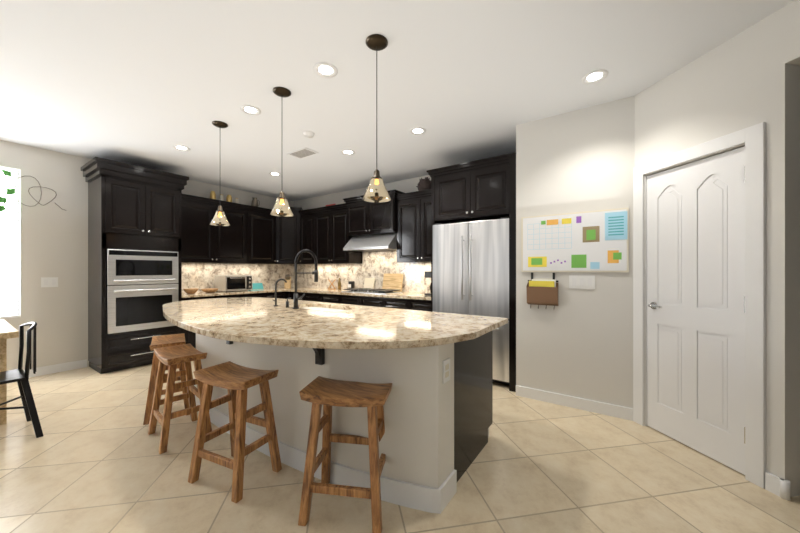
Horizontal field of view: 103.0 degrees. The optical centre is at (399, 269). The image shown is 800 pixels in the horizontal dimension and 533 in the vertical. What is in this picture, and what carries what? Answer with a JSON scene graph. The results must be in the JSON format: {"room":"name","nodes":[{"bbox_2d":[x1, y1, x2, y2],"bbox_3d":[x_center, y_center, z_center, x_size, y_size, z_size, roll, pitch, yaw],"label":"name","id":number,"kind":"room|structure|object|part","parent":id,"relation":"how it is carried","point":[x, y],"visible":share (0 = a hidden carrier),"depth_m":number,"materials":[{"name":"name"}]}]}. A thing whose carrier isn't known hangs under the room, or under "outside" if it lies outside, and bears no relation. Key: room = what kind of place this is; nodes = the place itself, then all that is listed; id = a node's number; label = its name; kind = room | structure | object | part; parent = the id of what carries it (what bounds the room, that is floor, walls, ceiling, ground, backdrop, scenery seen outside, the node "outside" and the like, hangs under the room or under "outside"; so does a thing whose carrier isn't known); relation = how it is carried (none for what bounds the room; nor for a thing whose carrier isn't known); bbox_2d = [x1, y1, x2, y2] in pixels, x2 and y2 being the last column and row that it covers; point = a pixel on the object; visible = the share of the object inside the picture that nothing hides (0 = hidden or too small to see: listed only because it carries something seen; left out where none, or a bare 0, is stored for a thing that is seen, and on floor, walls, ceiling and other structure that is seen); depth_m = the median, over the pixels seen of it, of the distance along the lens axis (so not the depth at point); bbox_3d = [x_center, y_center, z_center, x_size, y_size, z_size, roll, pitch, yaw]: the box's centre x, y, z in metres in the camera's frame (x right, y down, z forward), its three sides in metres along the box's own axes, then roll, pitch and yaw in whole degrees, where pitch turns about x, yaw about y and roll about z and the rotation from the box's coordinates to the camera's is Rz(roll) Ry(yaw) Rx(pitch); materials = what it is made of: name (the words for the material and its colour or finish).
{"room":"kitchen","nodes":[
{"label":"kitchen","id":0,"kind":"room"},
{"bbox_2d":[0,140,293,370],"bbox_3d":[-4.860,-0.100,3.213,0.150,2.740,9.150,0,0,35],"label":"wall","id":1,"kind":"structure","parent":0,"point":[53,239],"depth_m":3.93,"materials":[{"name":"white paint"}]},
{"bbox_2d":[0,169,19,318],"bbox_3d":[-4.903,-0.305,3.109,0.098,1.710,1.520,0,0,35],"label":"window","id":2,"kind":"structure","parent":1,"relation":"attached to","point":[9,262],"depth_m":3.70,"materials":[{"name":"white glass"}]},
{"bbox_2d":[0,169,63,211],"bbox_3d":[-4.353,-0.892,3.734,0.058,0.514,0.619,0,0,35],"label":"vine","id":3,"kind":"object","parent":1,"relation":"attached to","point":[10,191],"visible":0.94,"depth_m":3.61,"materials":[{"name":"green plant"}]},
{"bbox_2d":[41,277,57,286],"bbox_3d":[-4.290,0.150,3.895,0.010,0.120,0.140,0,0,35],"label":"light switch","id":4,"kind":"object","parent":1,"relation":"attached to","point":[49,281],"visible":1,"depth_m":3.89,"materials":[{"name":"white plastic"}]},
{"bbox_2d":[24,359,86,377],"bbox_3d":[-5.748,1.220,1.785,0.015,0.100,5.790,0,0,35],"label":"baseboard","id":5,"kind":"structure","parent":1,"relation":"attached to","point":[50,369],"depth_m":3.95,"materials":[{"name":"white wood"}]},
{"bbox_2d":[185,194,248,259],"bbox_3d":[-3.150,-0.663,5.241,0.347,1.100,1.123,0,0,35],"label":"upper cabinet","id":6,"kind":"object","parent":1,"relation":"attached to","point":[203,240],"depth_m":5.14,"materials":[{"name":"black wood"}]},
{"bbox_2d":[210,191,215,198],"bbox_3d":[-3.119,-1.226,5.298,0.090,0.170,0.088,0,0,35],"label":"decorative jar","id":7,"kind":"object","parent":6,"relation":"on","point":[212,194],"visible":0.62,"depth_m":5.27,"materials":[{"name":"gold metal"}]},
{"bbox_2d":[226,195,231,201],"bbox_3d":[-2.965,-1.221,5.520,0.090,0.160,0.088,0,0,35],"label":"decorative jar","id":8,"kind":"object","parent":6,"relation":"on","point":[228,198],"visible":0.73,"depth_m":5.49,"materials":[{"name":"gold metal"}]},
{"bbox_2d":[249,205,276,259],"bbox_3d":[-2.670,-0.651,5.933,0.347,1.077,0.561,0,0,35],"label":"upper cabinet","id":9,"kind":"object","parent":1,"relation":"attached to","point":[262,225],"depth_m":5.83,"materials":[{"name":"black wood"}]},
{"bbox_2d":[251,197,259,206],"bbox_3d":[-2.689,-1.241,5.919,0.130,0.200,0.158,0,0,35],"label":"pitcher","id":10,"kind":"object","parent":9,"relation":"on","point":[254,202],"visible":0.73,"depth_m":5.87,"materials":[{"name":"silver metal"}]},
{"bbox_2d":[284,275,290,287],"bbox_3d":[-2.222,0.224,6.297,0.100,0.270,0.160,0,0,-10],"label":"knife block","id":11,"kind":"object","parent":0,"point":[288,283],"visible":1,"depth_m":6.23,"materials":[{"name":"brown wood"}]},
{"bbox_2d":[277,212,300,255],"bbox_3d":[-2.153,-0.610,6.109,0.314,0.980,0.314,0,0,35],"label":"upper cabinet","id":12,"kind":"object","parent":0,"relation":"attached to","point":[288,228],"depth_m":6.11,"materials":[{"name":"black wood"}]},
{"bbox_2d":[294,175,430,288],"bbox_3d":[-0.231,-0.100,5.481,4.880,2.740,0.150,0,0,35],"label":"wall","id":13,"kind":"structure","parent":0,"point":[407,185],"depth_m":5.91,"materials":[{"name":"white paint"}]},
{"bbox_2d":[297,208,312,255],"bbox_3d":[-1.659,-0.651,6.164,0.432,1.077,0.346,0,0,35],"label":"upper cabinet","id":14,"kind":"object","parent":13,"relation":"attached to","point":[306,215],"depth_m":6.03,"materials":[{"name":"black wood"}]},
{"bbox_2d":[164,249,457,294],"bbox_3d":[-1.386,0.015,4.760,3.794,0.689,2.344,0,0,35],"label":"backsplash","id":15,"kind":"structure","parent":13,"relation":"attached to","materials":[{"name":"stone"}]},
{"bbox_2d":[313,200,344,255],"bbox_3d":[-1.126,-0.646,5.795,0.864,1.067,0.346,0,0,35],"label":"upper cabinet","id":16,"kind":"object","parent":13,"relation":"attached to","point":[328,221],"depth_m":5.68,"materials":[{"name":"black wood"}]},
{"bbox_2d":[345,192,396,255],"bbox_3d":[-0.382,-0.646,5.237,0.967,1.067,0.416,0,0,35],"label":"upper cabinet","id":17,"kind":"object","parent":13,"relation":"attached to","point":[362,218],"depth_m":5.09,"materials":[{"name":"black wood"}]},
{"bbox_2d":[343,233,396,251],"bbox_3d":[-0.418,-0.442,5.185,0.930,0.251,0.490,0,0,35],"label":"range hood","id":18,"kind":"object","parent":17,"relation":"attached to","point":[381,242],"visible":0.83,"depth_m":5.02,"materials":[{"name":"silver metal"}]},
{"bbox_2d":[397,190,424,259],"bbox_3d":[0.395,-0.646,4.742,0.847,1.067,0.346,0,0,35],"label":"upper cabinet","id":19,"kind":"object","parent":13,"relation":"attached to","point":[411,205],"depth_m":4.69,"materials":[{"name":"black wood"}]},
{"bbox_2d":[416,177,430,190],"bbox_3d":[0.377,-1.265,4.765,0.287,0.248,0.284,0,0,35],"label":"wreath","id":20,"kind":"object","parent":19,"relation":"on","point":[424,184],"visible":0.77,"depth_m":4.67,"materials":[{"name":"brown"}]},
{"bbox_2d":[364,278,374,288],"bbox_3d":[-0.537,0.249,5.530,0.220,0.218,0.061,0,0,35],"label":"cutting board","id":21,"kind":"object","parent":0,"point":[369,282],"visible":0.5,"depth_m":5.52,"materials":[{"name":"beige wood"}]},
{"bbox_2d":[382,274,402,291],"bbox_3d":[-0.124,0.208,5.231,0.380,0.300,0.078,0,0,35],"label":"cutting board","id":22,"kind":"object","parent":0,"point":[392,281],"visible":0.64,"depth_m":5.21,"materials":[{"name":"brown wood"}]},
{"bbox_2d":[0,0,793,200],"bbox_3d":[-1.385,-1.520,0.898,8.800,0.100,9.300,0,0,35],"label":"ceiling","id":23,"kind":"structure","parent":0,"point":[147,83],"depth_m":2.39,"materials":[{"name":"white paint"}]},
{"bbox_2d":[173,145,189,150],"bbox_3d":[-2.629,-1.467,3.827,0.174,0.005,0.174,0,0,8],"label":"recessed light","id":24,"kind":"object","parent":23,"relation":"in","point":[178,147],"depth_m":3.82,"materials":[{"name":"white"}]},
{"bbox_2d":[210,121,229,225],"bbox_3d":[-1.810,-0.962,3.200,0.184,1.014,0.184,0,0,35],"label":"pendant light","id":25,"kind":"object","parent":23,"relation":"hanging from","point":[218,219],"visible":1,"depth_m":3.17,"materials":[{"name":"beige glass"}]},
{"bbox_2d":[240,105,260,114],"bbox_3d":[-1.372,-1.467,2.920,0.174,0.005,0.174,0,0,26],"label":"recessed light","id":26,"kind":"object","parent":23,"relation":"in","point":[247,110],"depth_m":2.92,"materials":[{"name":"white plastic"}]},
{"bbox_2d":[269,172,280,175],"bbox_3d":[-1.912,-1.467,4.863,0.174,0.005,0.174,0,0,8],"label":"recessed light","id":27,"kind":"object","parent":23,"relation":"in","point":[273,173],"depth_m":4.86,"materials":[{"name":"white"}]},
{"bbox_2d":[270,87,293,216],"bbox_3d":[-0.972,-0.962,2.619,0.184,1.014,0.184,0,0,35],"label":"pendant light","id":28,"kind":"object","parent":23,"relation":"hanging from","point":[282,206],"visible":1,"depth_m":2.59,"materials":[{"name":"beige glass"}]},
{"bbox_2d":[288,147,318,158],"bbox_3d":[-1.222,-1.464,3.997,0.360,0.010,0.200,0,0,35],"label":"ceiling vent","id":29,"kind":"object","parent":23,"relation":"in","point":[303,153],"visible":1,"depth_m":3.98,"materials":[{"name":"white metal"}]},
{"bbox_2d":[303,131,313,137],"bbox_3d":[-0.980,-1.455,3.415,0.120,0.030,0.120,0,0,35],"label":"smoke detector","id":30,"kind":"object","parent":23,"relation":"attached to","point":[308,134],"visible":1,"depth_m":3.38,"materials":[{"name":"white plastic"}]},
{"bbox_2d":[313,62,337,77],"bbox_3d":[-0.547,-1.467,2.337,0.174,0.005,0.174,0,0,26],"label":"recessed light","id":31,"kind":"object","parent":23,"relation":"in","point":[325,70],"depth_m":2.33,"materials":[{"name":"white"}]},
{"bbox_2d":[341,149,354,154],"bbox_3d":[-0.649,-1.467,3.964,0.174,0.005,0.174,0,0,26],"label":"recessed light","id":32,"kind":"object","parent":23,"relation":"in","point":[347,152],"depth_m":3.97,"materials":[{"name":"white plastic"}]},
{"bbox_2d":[363,34,390,201],"bbox_3d":[-0.150,-0.962,2.050,0.184,1.014,0.184,0,0,35],"label":"pendant light","id":33,"kind":"object","parent":23,"relation":"hanging from","point":[376,43],"visible":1,"depth_m":2.02,"materials":[{"name":"beige glass"}]},
{"bbox_2d":[409,127,425,134],"bbox_3d":[0.187,-1.467,3.361,0.174,0.005,0.174,0,0,26],"label":"recessed light","id":34,"kind":"object","parent":23,"relation":"in","point":[418,130],"depth_m":3.36,"materials":[{"name":"white plastic"}]},
{"bbox_2d":[581,69,607,83],"bbox_3d":[1.479,-1.467,2.418,0.174,0.005,0.174,0,0,8],"label":"recessed light","id":35,"kind":"object","parent":23,"relation":"in","point":[596,75],"depth_m":2.41,"materials":[{"name":"white"}]},
{"bbox_2d":[0,361,799,532],"bbox_3d":[-1.385,1.310,0.898,8.800,0.080,9.300,0,0,35],"label":"floor","id":36,"kind":"structure","parent":0,"point":[92,460],"depth_m":1.90,"materials":[{"name":"tile"}]},
{"bbox_2d":[0,319,18,424],"bbox_3d":[-4.055,0.890,2.364,1.140,0.760,1.470,0,0,35],"label":"dining table","id":37,"kind":"object","parent":36,"relation":"on","point":[7,330],"visible":0.9,"depth_m":2.62,"materials":[{"name":"brown wood"}]},
{"bbox_2d":[0,322,43,437],"bbox_3d":[-3.068,0.844,2.368,0.496,0.852,0.496,0,0,35],"label":"dining chair","id":38,"kind":"object","parent":36,"relation":"on","point":[19,376],"visible":1,"depth_m":2.42,"materials":[{"name":"black wood"}]},
{"bbox_2d":[85,168,184,373],"bbox_3d":[-3.588,0.028,4.340,0.648,2.483,0.854,0,0,35],"label":"tall cabinet","id":39,"kind":"object","parent":36,"relation":"on","point":[156,240],"depth_m":4.07,"materials":[{"name":"black wood"}]},
{"bbox_2d":[143,333,189,424],"bbox_3d":[-2.088,0.945,2.869,0.331,0.649,0.449,0,0,-35],"label":"stool","id":40,"kind":"object","parent":36,"relation":"on","point":[161,341],"visible":0.73,"depth_m":2.72,"materials":[{"name":"brown wood"}]},
{"bbox_2d":[148,343,211,453],"bbox_3d":[-1.696,0.945,2.451,0.449,0.649,0.331,0,0,43],"label":"stool","id":41,"kind":"object","parent":36,"relation":"on","point":[172,357],"visible":0.9,"depth_m":2.40,"materials":[{"name":"brown wood"}]},
{"bbox_2d":[185,330,195,348],"bbox_3d":[-3.233,0.835,4.882,0.615,0.870,0.423,0,0,35],"label":"base cabinet","id":42,"kind":"object","parent":36,"relation":"on","point":[190,337],"depth_m":4.62,"materials":[{"name":"black wood"}]},
{"bbox_2d":[181,260,228,298],"bbox_3d":[-2.133,0.122,5.277,1.975,0.474,2.344,0,0,35],"label":"backsplash","id":43,"kind":"structure","parent":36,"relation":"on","point":[200,274],"depth_m":5.22,"materials":[{"name":"beige stone"}]},
{"bbox_2d":[183,288,198,293],"bbox_3d":[-3.169,0.321,4.822,0.200,0.075,0.200,0,0,35],"label":"bowl","id":44,"kind":"object","parent":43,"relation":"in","point":[191,291],"visible":1,"depth_m":4.77,"materials":[{"name":"brown wood"}]},
{"bbox_2d":[201,288,217,292],"bbox_3d":[-3.015,0.329,5.043,0.250,0.060,0.250,0,0,35],"label":"bowl","id":45,"kind":"object","parent":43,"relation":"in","point":[211,290],"visible":1,"depth_m":4.97,"materials":[{"name":"brown wood"}]},
{"bbox_2d":[215,275,251,291],"bbox_3d":[-2.842,0.224,5.458,0.413,0.270,0.460,0,0,35],"label":"toaster oven","id":46,"kind":"object","parent":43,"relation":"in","point":[226,283],"visible":0.98,"depth_m":5.31,"materials":[{"name":"silver metal"}]},
{"bbox_2d":[252,283,263,288],"bbox_3d":[-2.723,0.304,5.985,0.068,0.110,0.300,0,0,35],"label":"sign","id":47,"kind":"object","parent":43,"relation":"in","point":[257,285],"visible":0.57,"depth_m":6.01,"materials":[{"name":"teal"}]},
{"bbox_2d":[328,279,335,288],"bbox_3d":[-1.279,0.268,5.970,0.200,0.182,0.040,0,0,35],"label":"stand","id":48,"kind":"object","parent":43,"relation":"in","point":[331,284],"visible":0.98,"depth_m":5.97,"materials":[{"name":"brown wood"}]},
{"bbox_2d":[338,278,340,289],"bbox_3d":[-1.109,0.251,5.828,0.064,0.215,0.062,0,0,35],"label":"oil bottle","id":49,"kind":"object","parent":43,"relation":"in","point":[339,284],"visible":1,"depth_m":5.80,"materials":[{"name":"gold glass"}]},
{"bbox_2d":[348,281,354,288],"bbox_3d":[-0.858,0.279,5.629,0.110,0.160,0.112,0,0,35],"label":"canister","id":50,"kind":"object","parent":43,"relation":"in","point":[351,284],"visible":0.88,"depth_m":5.58,"materials":[{"name":"black"}]},
{"bbox_2d":[188,361,281,502],"bbox_3d":[-1.011,0.945,1.965,0.449,0.649,0.331,0,0,25],"label":"stool","id":51,"kind":"object","parent":36,"relation":"on","point":[236,381],"visible":1,"depth_m":1.92,"materials":[{"name":"brown wood"}]},
{"bbox_2d":[229,256,280,297],"bbox_3d":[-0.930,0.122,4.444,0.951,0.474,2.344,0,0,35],"label":"backsplash","id":52,"kind":"structure","parent":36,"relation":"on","point":[266,270],"depth_m":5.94,"materials":[{"name":"beige stone"}]},
{"bbox_2d":[194,333,492,513],"bbox_3d":[-0.948,0.835,2.807,3.217,0.871,1.304,0,0,35],"label":"kitchen island","id":53,"kind":"object","parent":36,"relation":"on","point":[433,442],"depth_m":1.87,"materials":[{"name":"paint"}]},
{"bbox_3d":[-0.925,1.208,2.840,3.217,0.125,1.079,0,0,35],"label":"baseboard","id":54,"kind":"part","parent":53,"relation":"part of","materials":[{"name":"white"}]},
{"bbox_2d":[162,297,507,380],"bbox_3d":[-1.081,0.379,2.790,3.574,0.038,1.544,0,0,35],"label":"island countertop","id":55,"kind":"structure","parent":53,"relation":"on","point":[376,343],"depth_m":1.99,"materials":[{"name":"beige stone"}]},
{"bbox_2d":[273,278,286,305],"bbox_3d":[-1.218,0.222,3.220,0.073,0.274,0.150,0,0,35],"label":"filter faucet","id":56,"kind":"object","parent":55,"relation":"on","point":[277,281],"visible":1,"depth_m":3.16,"materials":[{"name":"black metal"}]},
{"bbox_2d":[292,249,317,308],"bbox_3d":[-0.864,0.080,3.025,0.154,0.558,0.289,0,0,35],"label":"faucet","id":57,"kind":"object","parent":55,"relation":"on","point":[315,274],"visible":1,"depth_m":2.98,"materials":[{"name":"black metal"}]},
{"bbox_2d":[298,305,329,308],"bbox_3d":[-0.755,0.500,3.108,0.728,0.228,0.378,0,0,35],"label":"sink","id":58,"kind":"object","parent":55,"relation":"in","point":[300,306],"depth_m":3.36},
{"bbox_2d":[443,358,449,383],"bbox_3d":[0.255,0.550,1.739,0.008,0.120,0.080,0,0,35],"label":"outlet","id":59,"kind":"object","parent":53,"relation":"attached to","point":[446,370],"visible":1,"depth_m":1.73,"materials":[{"name":"white plastic"}]},
{"bbox_2d":[298,376,391,532],"bbox_3d":[-0.275,0.945,1.711,0.449,0.649,0.331,0,0,9],"label":"stool","id":60,"kind":"object","parent":36,"relation":"on","point":[318,392],"visible":0.9,"depth_m":1.61,"materials":[{"name":"brown wood"}]},
{"bbox_2d":[281,256,428,307],"bbox_3d":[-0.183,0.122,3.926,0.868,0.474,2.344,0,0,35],"label":"backsplash","id":61,"kind":"structure","parent":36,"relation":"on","point":[346,268],"depth_m":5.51,"materials":[{"name":"beige stone"}]},
{"bbox_2d":[181,296,424,307],"bbox_3d":[-1.386,0.379,4.758,3.793,0.038,2.342,0,0,35],"label":"countertop","id":62,"kind":"structure","parent":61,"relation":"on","point":[182,297],"depth_m":4.51,"materials":[{"name":"beige stone"}]},
{"bbox_2d":[341,288,402,293],"bbox_3d":[-0.459,0.335,5.125,0.910,0.046,0.445,0,0,35],"label":"cooktop","id":63,"kind":"object","parent":62,"relation":"in","point":[372,291],"visible":0.98,"depth_m":5.00,"materials":[{"name":"silver metal"}]},
{"bbox_2d":[424,271,430,295],"bbox_3d":[0.518,0.189,4.543,0.220,0.340,0.300,0,0,35],"label":"coffee maker","id":64,"kind":"object","parent":62,"relation":"on","point":[427,274],"visible":0.25,"depth_m":4.46,"materials":[{"name":"black"}]},
{"bbox_2d":[409,304,424,310],"bbox_3d":[0.482,0.835,4.516,0.447,0.870,0.614,0,0,35],"label":"base cabinet","id":65,"kind":"object","parent":36,"relation":"on","point":[421,307],"depth_m":4.32,"materials":[{"name":"black wood"}]},
{"bbox_2d":[425,152,515,391],"bbox_3d":[1.029,0.010,3.968,1.080,2.520,0.896,0,0,35],"label":"tall cabinet","id":66,"kind":"object","parent":36,"relation":"on","point":[482,189],"depth_m":3.64,"materials":[{"name":"black wood"}]},
{"bbox_2d":[433,217,508,384],"bbox_3d":[0.998,0.347,3.954,0.926,1.835,0.902,0,0,35],"label":"refrigerator","id":67,"kind":"object","parent":36,"relation":"on","point":[470,268],"visible":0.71,"depth_m":3.56,"materials":[{"name":"silver metal"}]},
{"bbox_2d":[516,6,799,496],"bbox_3d":[2.474,-0.100,2.621,2.824,2.740,1.774,0,0,35],"label":"wall","id":68,"kind":"structure","parent":0,"point":[578,343],"depth_m":2.62,"materials":[{"name":"white paint"}]},
{"bbox_2d":[526,273,557,308],"bbox_3d":[1.370,0.201,3.063,0.275,0.352,0.060,0,0,35],"label":"holder","id":69,"kind":"object","parent":68,"relation":"attached to","point":[542,291],"visible":0.98,"depth_m":3.04,"materials":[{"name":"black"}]},
{"bbox_2d":[516,385,632,420],"bbox_3d":[1.577,1.220,2.950,0.974,0.100,0.015,0,0,35],"label":"baseboard","id":70,"kind":"structure","parent":68,"relation":"attached to","point":[612,410],"depth_m":2.91,"materials":[{"name":"white wood"}]},
{"bbox_2d":[521,207,628,271],"bbox_3d":[1.579,-0.255,2.944,0.875,0.550,0.018,0,0,35],"label":"whiteboard","id":71,"kind":"object","parent":68,"relation":"attached to","point":[592,241],"visible":1,"depth_m":2.91,"materials":[{"name":"white plastic"}]},
{"bbox_2d":[569,275,594,288],"bbox_3d":[1.656,0.110,2.896,0.198,0.120,0.009,0,0,35],"label":"light switch","id":72,"kind":"object","parent":68,"relation":"attached to","point":[580,282],"visible":1,"depth_m":2.89,"materials":[{"name":"white plastic"}]},
{"bbox_2d":[647,146,744,474],"bbox_3d":[2.079,0.251,2.263,0.484,2.023,0.496,0,0,35],"label":"pantry door","id":73,"kind":"structure","parent":68,"relation":"in","point":[696,305],"depth_m":2.21,"materials":[{"name":"white wood"}]},
{"bbox_2d":[633,122,765,488],"bbox_3d":[2.073,0.204,2.266,0.079,2.132,0.840,0,0,-10],"label":"door frame","id":74,"kind":"structure","parent":68,"relation":"attached to","point":[753,138],"depth_m":1.91,"materials":[{"name":"white wood"}]},
{"bbox_2d":[785,0,799,65],"bbox_3d":[1.941,-1.310,1.399,0.090,0.320,1.011,0,0,35],"label":"wall","id":75,"kind":"structure","parent":0,"point":[792,33],"depth_m":1.68,"materials":[{"name":"white paint"}]}
]}

